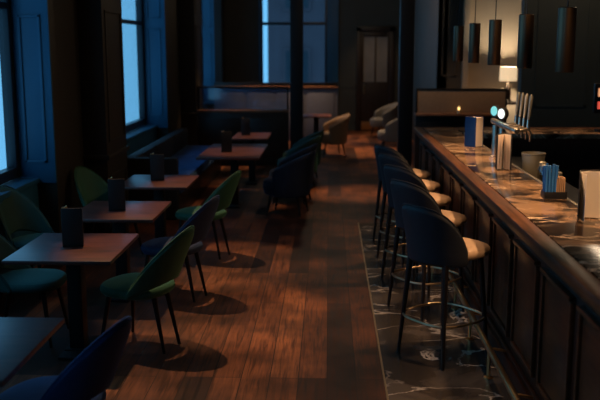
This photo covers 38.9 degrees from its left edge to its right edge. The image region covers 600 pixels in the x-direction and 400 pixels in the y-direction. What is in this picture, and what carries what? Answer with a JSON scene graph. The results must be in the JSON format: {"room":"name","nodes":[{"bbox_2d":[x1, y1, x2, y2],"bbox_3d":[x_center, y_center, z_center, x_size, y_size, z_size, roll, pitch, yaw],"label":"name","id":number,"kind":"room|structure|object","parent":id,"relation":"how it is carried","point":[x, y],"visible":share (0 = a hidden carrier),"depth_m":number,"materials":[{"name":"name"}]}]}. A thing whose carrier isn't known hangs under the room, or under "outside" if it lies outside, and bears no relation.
{"room":"bar","nodes":[
{"label":"bar","id":0,"kind":"room"},
{"bbox_2d":[38,0,224,232],"bbox_3d":[-2.543,-1.826,9.925,0.440,4.300,24.400,0,10,2],"label":"wall","id":1,"kind":"structure","parent":0,"point":[63,23],"depth_m":8.78,"materials":[{"name":"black paint"}]},
{"bbox_2d":[0,0,56,274],"bbox_3d":[-2.693,-0.835,5.665,0.453,3.850,5.060,0,10,2],"label":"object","id":2,"kind":"structure","parent":1,"relation":"in","point":[25,52],"depth_m":8.13,"materials":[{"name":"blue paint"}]},
{"bbox_2d":[77,0,131,232],"bbox_3d":[-2.199,-1.740,9.471,0.300,4.290,0.960,0,10,2],"label":"pilaster","id":3,"kind":"object","parent":1,"relation":"attached to","point":[100,36],"visible":0.69,"depth_m":9.21,"materials":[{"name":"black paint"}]},
{"bbox_2d":[122,0,167,155],"bbox_3d":[-2.466,-2.031,12.350,0.453,3.850,3.150,0,10,2],"label":"window","id":4,"kind":"structure","parent":1,"relation":"in","point":[150,14],"depth_m":13.82,"materials":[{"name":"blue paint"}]},
{"bbox_2d":[178,0,203,144],"bbox_3d":[-1.981,-2.830,15.570,0.320,4.290,0.960,0,10,2],"label":"pilaster","id":5,"kind":"object","parent":1,"relation":"attached to","point":[190,11],"visible":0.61,"depth_m":15.25,"materials":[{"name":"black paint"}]},
{"bbox_2d":[202,0,214,108],"bbox_3d":[-2.264,-3.091,18.277,0.453,3.850,3.100,0,10,2],"label":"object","id":6,"kind":"structure","parent":1,"relation":"in","point":[208,44],"depth_m":19.74,"materials":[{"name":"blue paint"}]},
{"bbox_2d":[0,130,511,399],"bbox_3d":[1.385,0.371,10.184,8.700,0.124,24.400,0,10,2],"label":"floor","id":7,"kind":"structure","parent":0,"point":[287,314],"depth_m":6.80,"materials":[{"name":"brown wood"}]},
{"bbox_2d":[0,185,54,299],"bbox_3d":[-2.348,0.344,7.447,0.696,0.906,0.515,6,12,29],"label":"dining chair","id":8,"kind":"object","parent":7,"relation":"on","point":[18,212],"visible":0.55,"depth_m":7.55,"materials":[{"name":"teal fabric"}]},
{"bbox_2d":[0,317,64,386],"bbox_3d":[-1.565,1.039,3.990,0.710,0.750,0.840,0,10,2],"label":"cafe table","id":9,"kind":"object","parent":7,"relation":"on","point":[21,338],"visible":1,"depth_m":4.01,"materials":[{"name":"brown wood"}]},
{"bbox_2d":[0,234,68,347],"bbox_3d":[-2.060,0.569,6.189,0.696,0.906,0.515,0,10,2],"label":"dining chair","id":10,"kind":"object","parent":7,"relation":"on","point":[24,279],"visible":0.88,"depth_m":6.12,"materials":[{"name":"teal fabric"}]},
{"bbox_2d":[0,316,131,399],"bbox_3d":[-1.109,0.952,4.043,0.696,0.906,0.515,4,11,22],"label":"dining chair","id":11,"kind":"object","parent":7,"relation":"on","point":[88,376],"visible":1,"depth_m":3.83,"materials":[{"name":"blue fabric"}]},
{"bbox_2d":[1,233,138,359],"bbox_3d":[-1.559,0.688,5.950,0.710,0.750,0.840,0,10,2],"label":"cafe table","id":12,"kind":"object","parent":7,"relation":"on","point":[98,248],"visible":0.8,"depth_m":5.87,"materials":[{"name":"brown wood"}]},
{"bbox_2d":[61,205,83,246],"bbox_3d":[-1.569,0.177,5.859,0.140,0.288,0.056,-2,10,-10],"label":"holder","id":13,"kind":"object","parent":12,"relation":"on","point":[71,218],"visible":1,"depth_m":5.83,"materials":[{"name":"black metal"}]},
{"bbox_2d":[74,166,143,262],"bbox_3d":[-1.985,0.122,8.686,0.696,0.906,0.515,6,12,29],"label":"dining chair","id":14,"kind":"object","parent":7,"relation":"on","point":[90,186],"visible":0.33,"depth_m":8.77,"materials":[{"name":"green fabric"}]},
{"bbox_2d":[82,201,171,301],"bbox_3d":[-1.518,0.451,7.278,0.710,0.750,0.840,0,10,2],"label":"cafe table","id":15,"kind":"object","parent":7,"relation":"on","point":[95,211],"visible":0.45,"depth_m":7.17,"materials":[{"name":"brown wood"}]},
{"bbox_2d":[107,177,125,210],"bbox_3d":[-1.544,-0.055,7.158,0.140,0.288,0.056,-2,10,-12],"label":"holder","id":16,"kind":"object","parent":15,"relation":"on","point":[116,187],"visible":1,"depth_m":7.13,"materials":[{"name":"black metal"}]},
{"bbox_2d":[100,226,194,353],"bbox_3d":[-1.061,0.600,6.011,0.696,0.906,0.515,4,11,22],"label":"dining chair","id":17,"kind":"object","parent":7,"relation":"on","point":[156,279],"visible":0.99,"depth_m":5.84,"materials":[{"name":"green fabric"}]},
{"bbox_2d":[125,175,198,255],"bbox_3d":[-1.455,0.169,8.852,0.710,0.750,0.840,0,10,2],"label":"cafe table","id":18,"kind":"object","parent":7,"relation":"on","point":[136,182],"visible":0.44,"depth_m":8.76,"materials":[{"name":"brown wood"}]},
{"bbox_2d":[150,153,163,180],"bbox_3d":[-1.478,-0.349,8.800,0.140,0.288,0.056,-1,10,-8],"label":"holder","id":19,"kind":"object","parent":18,"relation":"on","point":[156,160],"visible":1,"depth_m":8.77,"materials":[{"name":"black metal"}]},
{"bbox_2d":[127,128,220,219],"bbox_3d":[-1.769,-0.506,12.543,0.730,0.780,4.260,0,10,2],"label":"banquette","id":20,"kind":"object","parent":7,"relation":"on","point":[179,157],"visible":0.7,"depth_m":11.75,"materials":[{"name":"blue fabric"}]},
{"bbox_2d":[127,146,155,156],"bbox_3d":[-2.103,-0.496,11.237,0.150,0.300,1.345,0,10,2],"label":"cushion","id":21,"kind":"object","parent":20,"relation":"on","point":[145,151],"depth_m":11.29,"materials":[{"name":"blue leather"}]},
{"bbox_2d":[147,136,173,156],"bbox_3d":[-2.057,-0.735,12.575,0.150,0.300,1.345,0,10,2],"label":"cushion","id":22,"kind":"object","parent":20,"relation":"on","point":[164,145],"depth_m":12.61,"materials":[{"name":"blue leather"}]},
{"bbox_2d":[166,128,187,153],"bbox_3d":[-2.011,-0.975,13.913,0.150,0.300,1.345,0,10,2],"label":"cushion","id":23,"kind":"object","parent":20,"relation":"on","point":[180,136],"depth_m":13.81,"materials":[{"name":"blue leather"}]},
{"bbox_2d":[178,167,197,193],"bbox_3d":[-1.788,-0.268,11.268,0.680,0.160,1.345,0,10,2],"label":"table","id":24,"kind":"object","parent":20,"relation":"on","point":[182,170],"depth_m":11.56,"materials":[{"name":"brown wood"}]},
{"bbox_2d":[171,155,210,175],"bbox_3d":[-1.742,-0.507,12.605,0.680,0.160,1.345,0,10,2],"label":"seat cushion","id":25,"kind":"object","parent":20,"relation":"on","point":[203,166],"depth_m":12.52,"materials":[{"name":"blue fabric"}]},
{"bbox_2d":[173,145,214,163],"bbox_3d":[-1.697,-0.747,13.944,0.680,0.160,1.345,0,10,2],"label":"seat cushion","id":26,"kind":"object","parent":20,"relation":"on","point":[185,149],"depth_m":13.81,"materials":[{"name":"blue fabric"}]},
{"bbox_2d":[141,195,219,301],"bbox_3d":[-1.001,0.386,7.211,0.696,0.906,0.515,4,11,22],"label":"dining chair","id":27,"kind":"object","parent":7,"relation":"on","point":[202,219],"visible":0.7,"depth_m":7.07,"materials":[{"name":"blue fabric"}]},
{"bbox_2d":[175,170,240,259],"bbox_3d":[-0.921,0.127,8.656,0.696,0.906,0.515,4,11,22],"label":"dining chair","id":28,"kind":"object","parent":7,"relation":"on","point":[226,190],"visible":0.7,"depth_m":8.52,"materials":[{"name":"green fabric"}]},
{"bbox_2d":[196,144,267,207],"bbox_3d":[-0.881,-0.298,11.463,0.790,0.750,1.600,0,10,2],"label":"cafe table","id":29,"kind":"object","parent":7,"relation":"on","point":[239,151],"visible":0.85,"depth_m":11.36,"materials":[{"name":"brown wood"}]},
{"bbox_2d":[221,130,231,151],"bbox_3d":[-0.967,-0.774,11.177,0.140,0.288,0.056,-1,10,-6],"label":"holder","id":30,"kind":"object","parent":29,"relation":"on","point":[226,137],"visible":1,"depth_m":11.15,"materials":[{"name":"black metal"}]},
{"bbox_2d":[197,86,288,164],"bbox_3d":[-1.024,-1.343,15.407,1.660,1.420,0.180,0,10,2],"label":"screen","id":31,"kind":"object","parent":7,"relation":"on","point":[211,122],"visible":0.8,"depth_m":15.35,"materials":[{"name":"brown wood"}]},
{"bbox_2d":[232,132,271,184],"bbox_3d":[-0.754,-0.646,13.409,0.550,0.750,1.000,0,10,2],"label":"cafe table","id":32,"kind":"object","parent":7,"relation":"on","point":[254,136],"visible":0.92,"depth_m":13.34,"materials":[{"name":"brown wood"}]},
{"bbox_2d":[241,118,249,134],"bbox_3d":[-0.854,-1.161,13.340,0.140,0.288,0.056,-1,10,-6],"label":"holder","id":33,"kind":"object","parent":32,"relation":"on","point":[245,122],"visible":1,"depth_m":13.31,"materials":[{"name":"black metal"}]},
{"bbox_2d":[214,82,337,140],"bbox_3d":[-0.549,-2.008,19.378,2.820,1.330,0.180,0,10,2],"label":"screen","id":34,"kind":"object","parent":7,"relation":"on","point":[318,98],"visible":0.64,"depth_m":19.27,"materials":[{"name":"wood"}]},
{"bbox_2d":[263,151,314,216],"bbox_3d":[-0.136,-0.231,10.885,0.669,0.826,0.600,2,10,14],"label":"armchair","id":35,"kind":"object","parent":7,"relation":"on","point":[292,179],"visible":1,"depth_m":10.63,"materials":[{"name":"blue fabric"}]},
{"bbox_2d":[269,143,317,204],"bbox_3d":[-0.087,-0.380,11.721,0.669,0.826,0.600,2,10,12],"label":"armchair","id":36,"kind":"object","parent":7,"relation":"on","point":[312,148],"visible":0.34,"depth_m":11.47,"materials":[{"name":"blue fabric"}]},
{"bbox_2d":[290,0,302,148],"bbox_3d":[-0.060,-2.756,15.127,0.290,4.300,0.290,0,10,2],"label":"column","id":37,"kind":"structure","parent":7,"relation":"on","point":[296,6],"depth_m":15.09,"materials":[{"name":"black metal"}]},
{"bbox_2d":[277,135,321,190],"bbox_3d":[-0.008,-0.582,12.852,0.669,0.826,0.600,2,10,10],"label":"armchair","id":38,"kind":"object","parent":7,"relation":"on","point":[312,141],"visible":0.35,"depth_m":12.61,"materials":[{"name":"teal fabric"}]},
{"bbox_2d":[283,129,324,181],"bbox_3d":[0.060,-0.732,13.688,0.669,0.826,0.600,1,10,8],"label":"armchair","id":39,"kind":"object","parent":7,"relation":"on","point":[321,132],"visible":0.3,"depth_m":13.54,"materials":[{"name":"teal fabric"}]},
{"bbox_2d":[303,114,330,132],"bbox_3d":[0.333,-1.365,17.430,0.600,0.750,0.700,0,10,2],"label":"cafe table","id":40,"kind":"object","parent":7,"relation":"on","point":[316,117],"visible":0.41,"depth_m":17.32,"materials":[{"name":"brown wood"}]},
{"bbox_2d":[322,114,349,156],"bbox_3d":[0.655,-1.285,16.780,0.669,0.826,0.600,-2,10,-13],"label":"armchair","id":41,"kind":"object","parent":7,"relation":"on","point":[335,133],"visible":0.94,"depth_m":16.55,"materials":[{"name":"fabric"}]},
{"bbox_2d":[358,222,388,399],"bbox_3d":[0.565,1.039,6.104,0.012,0.005,8.682,0,10,2],"label":"trim","id":42,"kind":"structure","parent":7,"relation":"on","point":[387,397],"depth_m":6.54,"materials":[{"name":"brown metal"}]},
{"bbox_2d":[370,102,397,137],"bbox_3d":[2.003,-1.903,20.234,0.669,0.826,0.600,-3,11,-18],"label":"armchair","id":43,"kind":"object","parent":7,"relation":"on","point":[383,115],"visible":0.81,"depth_m":20.03,"materials":[{"name":"grey fabric"}]},
{"bbox_2d":[377,118,396,146],"bbox_3d":[1.900,-1.355,17.171,0.669,0.826,0.600,2,10,12],"label":"armchair","id":44,"kind":"object","parent":7,"relation":"on","point":[389,134],"visible":0.48,"depth_m":16.91,"materials":[{"name":"grey fabric"}]},
{"bbox_2d":[372,144,430,240],"bbox_3d":[1.100,-0.074,9.216,0.629,1.094,0.510,-6,12,-30],"label":"bar stool","id":45,"kind":"object","parent":7,"relation":"on","point":[422,174],"visible":0.4,"depth_m":9.08,"materials":[{"name":"fabric"}]},
{"bbox_2d":[397,0,414,166],"bbox_3d":[1.512,-2.207,12.056,0.260,4.300,0.260,0,10,2],"label":"column","id":46,"kind":"structure","parent":7,"relation":"on","point":[407,7],"depth_m":12.05,"materials":[{"name":"black metal"}]},
{"bbox_2d":[376,153,439,266],"bbox_3d":[1.074,0.062,8.459,0.629,1.094,0.510,-6,12,-30],"label":"bar stool","id":47,"kind":"object","parent":7,"relation":"on","point":[432,186],"visible":0.47,"depth_m":8.29,"materials":[{"name":"fabric"}]},
{"bbox_2d":[381,164,450,289],"bbox_3d":[1.048,0.201,7.681,0.629,1.094,0.510,-7,12,-33],"label":"bar stool","id":48,"kind":"object","parent":7,"relation":"on","point":[390,172],"visible":0.47,"depth_m":7.51,"materials":[{"name":"blue fabric"}]},
{"bbox_2d":[387,179,466,320],"bbox_3d":[1.019,0.352,6.835,0.629,1.094,0.510,-6,12,-32],"label":"bar stool","id":49,"kind":"object","parent":7,"relation":"on","point":[402,192],"visible":0.59,"depth_m":6.65,"materials":[{"name":"blue fabric"}]},
{"bbox_2d":[397,203,490,370],"bbox_3d":[0.985,0.535,5.812,0.629,1.094,0.510,-7,12,-35],"label":"bar stool","id":50,"kind":"object","parent":7,"relation":"on","point":[432,239],"visible":1,"depth_m":5.58,"materials":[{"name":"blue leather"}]},
{"bbox_2d":[414,88,507,168],"bbox_3d":[2.718,-1.166,14.386,1.550,1.430,0.280,0,10,2],"label":"screen","id":51,"kind":"object","parent":7,"relation":"on","point":[434,107],"visible":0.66,"depth_m":14.33,"materials":[{"name":"brown wood"}]},
{"bbox_2d":[413,127,599,399],"bbox_3d":[1.526,0.427,6.403,0.612,1.104,9.350,0,10,2],"label":"bar counter","id":52,"kind":"object","parent":7,"relation":"on","point":[542,265],"depth_m":5.09,"materials":[{"name":"brown wood"}]},
{"bbox_2d":[464,116,483,146],"bbox_3d":[1.794,-0.705,8.757,0.136,0.305,0.136,-9,14,-42],"label":"menu","id":53,"kind":"object","parent":52,"relation":"on","point":[474,125],"visible":1,"depth_m":8.71,"materials":[{"name":"blue paper"}]},
{"bbox_2d":[495,133,512,169],"bbox_3d":[1.712,-0.400,7.063,0.114,0.300,0.132,9,14,41],"label":"menu","id":54,"kind":"object","parent":52,"relation":"on","point":[504,141],"visible":1,"depth_m":7.05,"materials":[{"name":"beige paper"}]},
{"bbox_2d":[489,92,532,161],"bbox_3d":[1.832,-0.634,7.447,0.184,0.625,1.040,0,10,2],"label":"tap tower","id":55,"kind":"object","parent":52,"relation":"on","point":[502,113],"visible":0.9,"depth_m":7.40,"materials":[{"name":"silver metal"}]},
{"bbox_2d":[509,92,520,135],"bbox_3d":[1.872,-0.754,7.440,0.106,0.385,0.036,0,10,2],"label":"tap","id":56,"kind":"object","parent":55,"relation":"on","point":[518,94],"depth_m":7.42,"materials":[{"name":"metal"}]},
{"bbox_2d":[512,93,524,137],"bbox_3d":[1.866,-0.727,7.287,0.106,0.385,0.036,0,10,2],"label":"tap","id":57,"kind":"object","parent":55,"relation":"on","point":[522,95],"depth_m":7.28,"materials":[{"name":"metal"}]},
{"bbox_2d":[517,94,528,139],"bbox_3d":[1.861,-0.700,7.135,0.106,0.385,0.036,0,10,2],"label":"tap","id":58,"kind":"object","parent":55,"relation":"on","point":[526,96],"depth_m":7.13,"materials":[{"name":"metal"}]},
{"bbox_2d":[520,95,532,141],"bbox_3d":[1.856,-0.672,6.982,0.106,0.385,0.036,0,10,2],"label":"tap","id":59,"kind":"object","parent":55,"relation":"on","point":[527,129],"depth_m":6.98,"materials":[{"name":"metal"}]},
{"bbox_2d":[540,189,566,199],"bbox_3d":[1.716,-0.038,5.749,0.150,0.050,0.110,0,10,2],"label":"caddy","id":60,"kind":"object","parent":52,"relation":"on","point":[545,195],"visible":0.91,"depth_m":5.70,"materials":[{"name":"black metal"}]},
{"bbox_2d":[542,166,543,190],"bbox_3d":[1.651,-0.128,5.761,0.026,0.207,0.015,0,10,2],"label":"straw","id":61,"kind":"object","parent":60,"relation":"in","point":[542,166],"visible":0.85,"depth_m":5.75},
{"bbox_2d":[544,165,545,191],"bbox_3d":[1.651,-0.126,5.734,0.025,0.214,0.016,0,10,2],"label":"straw","id":62,"kind":"object","parent":60,"relation":"in","point":[544,165],"visible":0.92,"depth_m":5.72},
{"bbox_2d":[545,165,547,191],"bbox_3d":[1.653,-0.124,5.701,0.014,0.220,0.024,6,12,28],"label":"straw","id":63,"kind":"object","parent":60,"relation":"in","point":[546,176],"visible":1,"depth_m":5.69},
{"bbox_2d":[548,167,551,191],"bbox_3d":[1.674,-0.117,5.700,0.015,0.208,0.025,2,10,11],"label":"straw","id":64,"kind":"object","parent":60,"relation":"in","point":[550,168],"visible":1,"depth_m":5.69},
{"bbox_2d":[551,164,554,191],"bbox_3d":[1.696,-0.128,5.702,0.015,0.227,0.017,-4,11,-20],"label":"straw","id":65,"kind":"object","parent":60,"relation":"in","point":[553,168],"visible":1,"depth_m":5.69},
{"bbox_2d":[553,165,556,190],"bbox_3d":[1.717,-0.128,5.729,0.018,0.217,0.015,5,11,24],"label":"straw","id":66,"kind":"object","parent":60,"relation":"in","point":[555,165],"visible":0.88,"depth_m":5.72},
{"bbox_2d":[554,165,558,191],"bbox_3d":[1.718,-0.123,5.699,0.015,0.218,0.026,-9,14,-42],"label":"straw","id":67,"kind":"object","parent":60,"relation":"in","point":[557,168],"visible":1,"depth_m":5.69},
{"bbox_2d":[558,175,561,191],"bbox_3d":[1.749,-0.091,5.738,0.008,0.142,0.090,0,10,2],"label":"napkin","id":68,"kind":"object","parent":60,"relation":"in","point":[560,177],"visible":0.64,"depth_m":5.69,"materials":[{"name":"orange paper"}]},
{"bbox_2d":[561,176,565,191],"bbox_3d":[1.774,-0.088,5.738,0.008,0.136,0.090,0,10,2],"label":"napkin","id":69,"kind":"object","parent":60,"relation":"in","point":[564,178],"visible":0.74,"depth_m":5.70,"materials":[{"name":"orange paper"}]},
{"bbox_2d":[577,170,599,222],"bbox_3d":[1.690,-0.027,5.007,0.248,0.290,0.113,-8,13,-37],"label":"menu","id":70,"kind":"object","parent":52,"relation":"on","point":[589,180],"visible":1,"depth_m":5.02,"materials":[{"name":"beige paper"}]},
{"bbox_2d":[507,101,515,104],"bbox_3d":[3.599,-1.126,14.872,0.500,1.180,0.340,0,10,2],"label":"console table","id":71,"kind":"object","parent":7,"relation":"on","point":[511,102],"visible":0.02,"depth_m":14.61,"materials":[{"name":"brown wood"}]},
{"bbox_2d":[499,67,516,101],"bbox_3d":[3.599,-2.002,14.715,0.300,0.600,0.300,0,10,2],"label":"table lamp","id":72,"kind":"object","parent":71,"relation":"on","point":[507,74],"visible":0.74,"depth_m":14.58,"materials":[{"name":"beige fabric"}]},
{"bbox_2d":[456,127,599,188],"bbox_3d":[3.859,-0.312,10.541,3.765,1.103,0.790,0,10,2],"label":"countertop","id":73,"kind":"structure","parent":7,"relation":"on","point":[573,149],"depth_m":10.18,"materials":[{"name":"black stone"}]},
{"bbox_2d":[592,83,599,131],"bbox_3d":[3.720,-1.129,10.344,0.300,0.580,0.160,0,10,2],"label":"till","id":74,"kind":"object","parent":73,"relation":"on","point":[596,97],"visible":1,"depth_m":10.30,"materials":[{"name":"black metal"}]},
{"bbox_2d":[512,157,578,203],"bbox_3d":[2.110,0.529,6.426,0.540,0.895,6.600,0,10,2],"label":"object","id":75,"kind":"object","parent":7,"relation":"on","point":[572,192],"visible":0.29,"depth_m":7.35,"materials":[{"name":"black metal"}]},
{"bbox_2d":[521,151,545,180],"bbox_3d":[2.084,-0.281,7.604,0.218,0.285,0.212,0,10,2],"label":"ice bucket","id":76,"kind":"object","parent":75,"relation":"on","point":[530,160],"visible":0.73,"depth_m":7.52,"materials":[{"name":"metal"}]},
{"bbox_2d":[224,0,399,130],"bbox_3d":[1.815,-3.935,21.716,8.650,4.300,0.265,0,10,2],"label":"wall","id":77,"kind":"structure","parent":0,"point":[241,17],"depth_m":21.64,"materials":[{"name":"grey paint"}]},
{"bbox_2d":[259,0,338,104],"bbox_3d":[-0.031,-4.031,21.688,2.020,3.200,0.210,0,10,2],"label":"window","id":78,"kind":"structure","parent":77,"relation":"in","point":[331,23],"depth_m":21.61,"materials":[{"name":"black paint"}]},
{"bbox_2d":[356,26,394,130],"bbox_3d":[1.914,-3.086,21.683,0.960,2.640,0.102,0,10,2],"label":"door","id":79,"kind":"structure","parent":77,"relation":"in","point":[375,51],"depth_m":21.64,"materials":[{"name":"brown wood"}]},
{"bbox_2d":[412,0,448,140],"bbox_3d":[2.650,-3.328,18.322,0.150,4.300,6.600,0,10,2],"label":"wall","id":80,"kind":"structure","parent":0,"point":[426,36],"depth_m":16.98,"materials":[{"name":"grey paint"}]},
{"bbox_2d":[437,0,463,87],"bbox_3d":[2.728,-2.762,15.160,0.520,4.300,0.215,0,10,2],"label":"wall panel","id":81,"kind":"object","parent":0,"point":[453,76],"visible":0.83,"depth_m":15.07,"materials":[{"name":"brown paint"}]},
{"bbox_2d":[468,0,521,123],"bbox_3d":[4.452,-2.753,15.111,2.930,4.300,0.200,0,10,2],"label":"wall","id":82,"kind":"structure","parent":0,"point":[480,75],"depth_m":15.04,"materials":[{"name":"beige paint"}]},
{"bbox_2d":[461,0,470,87],"bbox_3d":[2.928,-2.729,15.004,0.110,4.290,0.120,0,10,2],"label":"trim","id":83,"kind":"structure","parent":82,"relation":"attached to","point":[467,3],"depth_m":14.94,"materials":[{"name":"beige paint"}]},
{"bbox_2d":[517,0,599,127],"bbox_3d":[4.523,-2.258,12.343,2.600,4.300,0.215,0,10,2],"label":"wall","id":84,"kind":"structure","parent":0,"point":[559,99],"depth_m":12.35,"materials":[{"name":"grey paint"}]},
{"bbox_3d":[1.384,-3.968,9.408,8.700,0.100,24.400,0,10,2],"label":"ceiling","id":85,"kind":"structure","parent":0,"visible":0},
{"bbox_2d":[453,0,463,60],"bbox_3d":[1.677,-2.625,8.825,0.104,2.340,0.104,-4,11,-23],"label":"pendant light","id":86,"kind":"object","parent":85,"relation":"hanging from","point":[458,30],"visible":1,"depth_m":8.96,"materials":[{"name":"black metal"}]},
{"bbox_2d":[468,0,480,62],"bbox_3d":[1.644,-2.449,7.841,0.104,2.340,0.104,-4,11,-23],"label":"pendant light","id":87,"kind":"object","parent":85,"relation":"hanging from","point":[474,28],"visible":1,"depth_m":7.97,"materials":[{"name":"black metal"}]},
{"bbox_2d":[487,0,501,64],"bbox_3d":[1.611,-2.273,6.857,0.104,2.340,0.104,-4,11,-23],"label":"pendant light","id":88,"kind":"object","parent":85,"relation":"hanging from","point":[495,25],"visible":1,"depth_m":6.99,"materials":[{"name":"black metal"}]},
{"bbox_2d":[517,0,533,67],"bbox_3d":[1.573,-2.076,5.755,0.104,2.340,0.104,-4,11,-23],"label":"pendant light","id":89,"kind":"object","parent":85,"relation":"hanging from","point":[526,21],"visible":1,"depth_m":5.89,"materials":[{"name":"black metal"}]},
{"bbox_2d":[555,0,576,72],"bbox_3d":[1.538,-1.894,4.742,0.104,2.340,0.104,-4,11,-23],"label":"pendant light","id":90,"kind":"object","parent":85,"relation":"hanging from","point":[567,16],"visible":1,"depth_m":4.88,"materials":[{"name":"brown metal"}]},
{"label":"outside","id":91,"kind":"structure","parent":0,"visible":0},
{"bbox_2d":[267,0,324,82],"bbox_3d":[3.711,-7.566,31.514,9.650,12.000,3.080,0,10,2],"label":"building","id":92,"kind":"structure","parent":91,"point":[278,10],"depth_m":30.49,"materials":[{"name":"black paint"}]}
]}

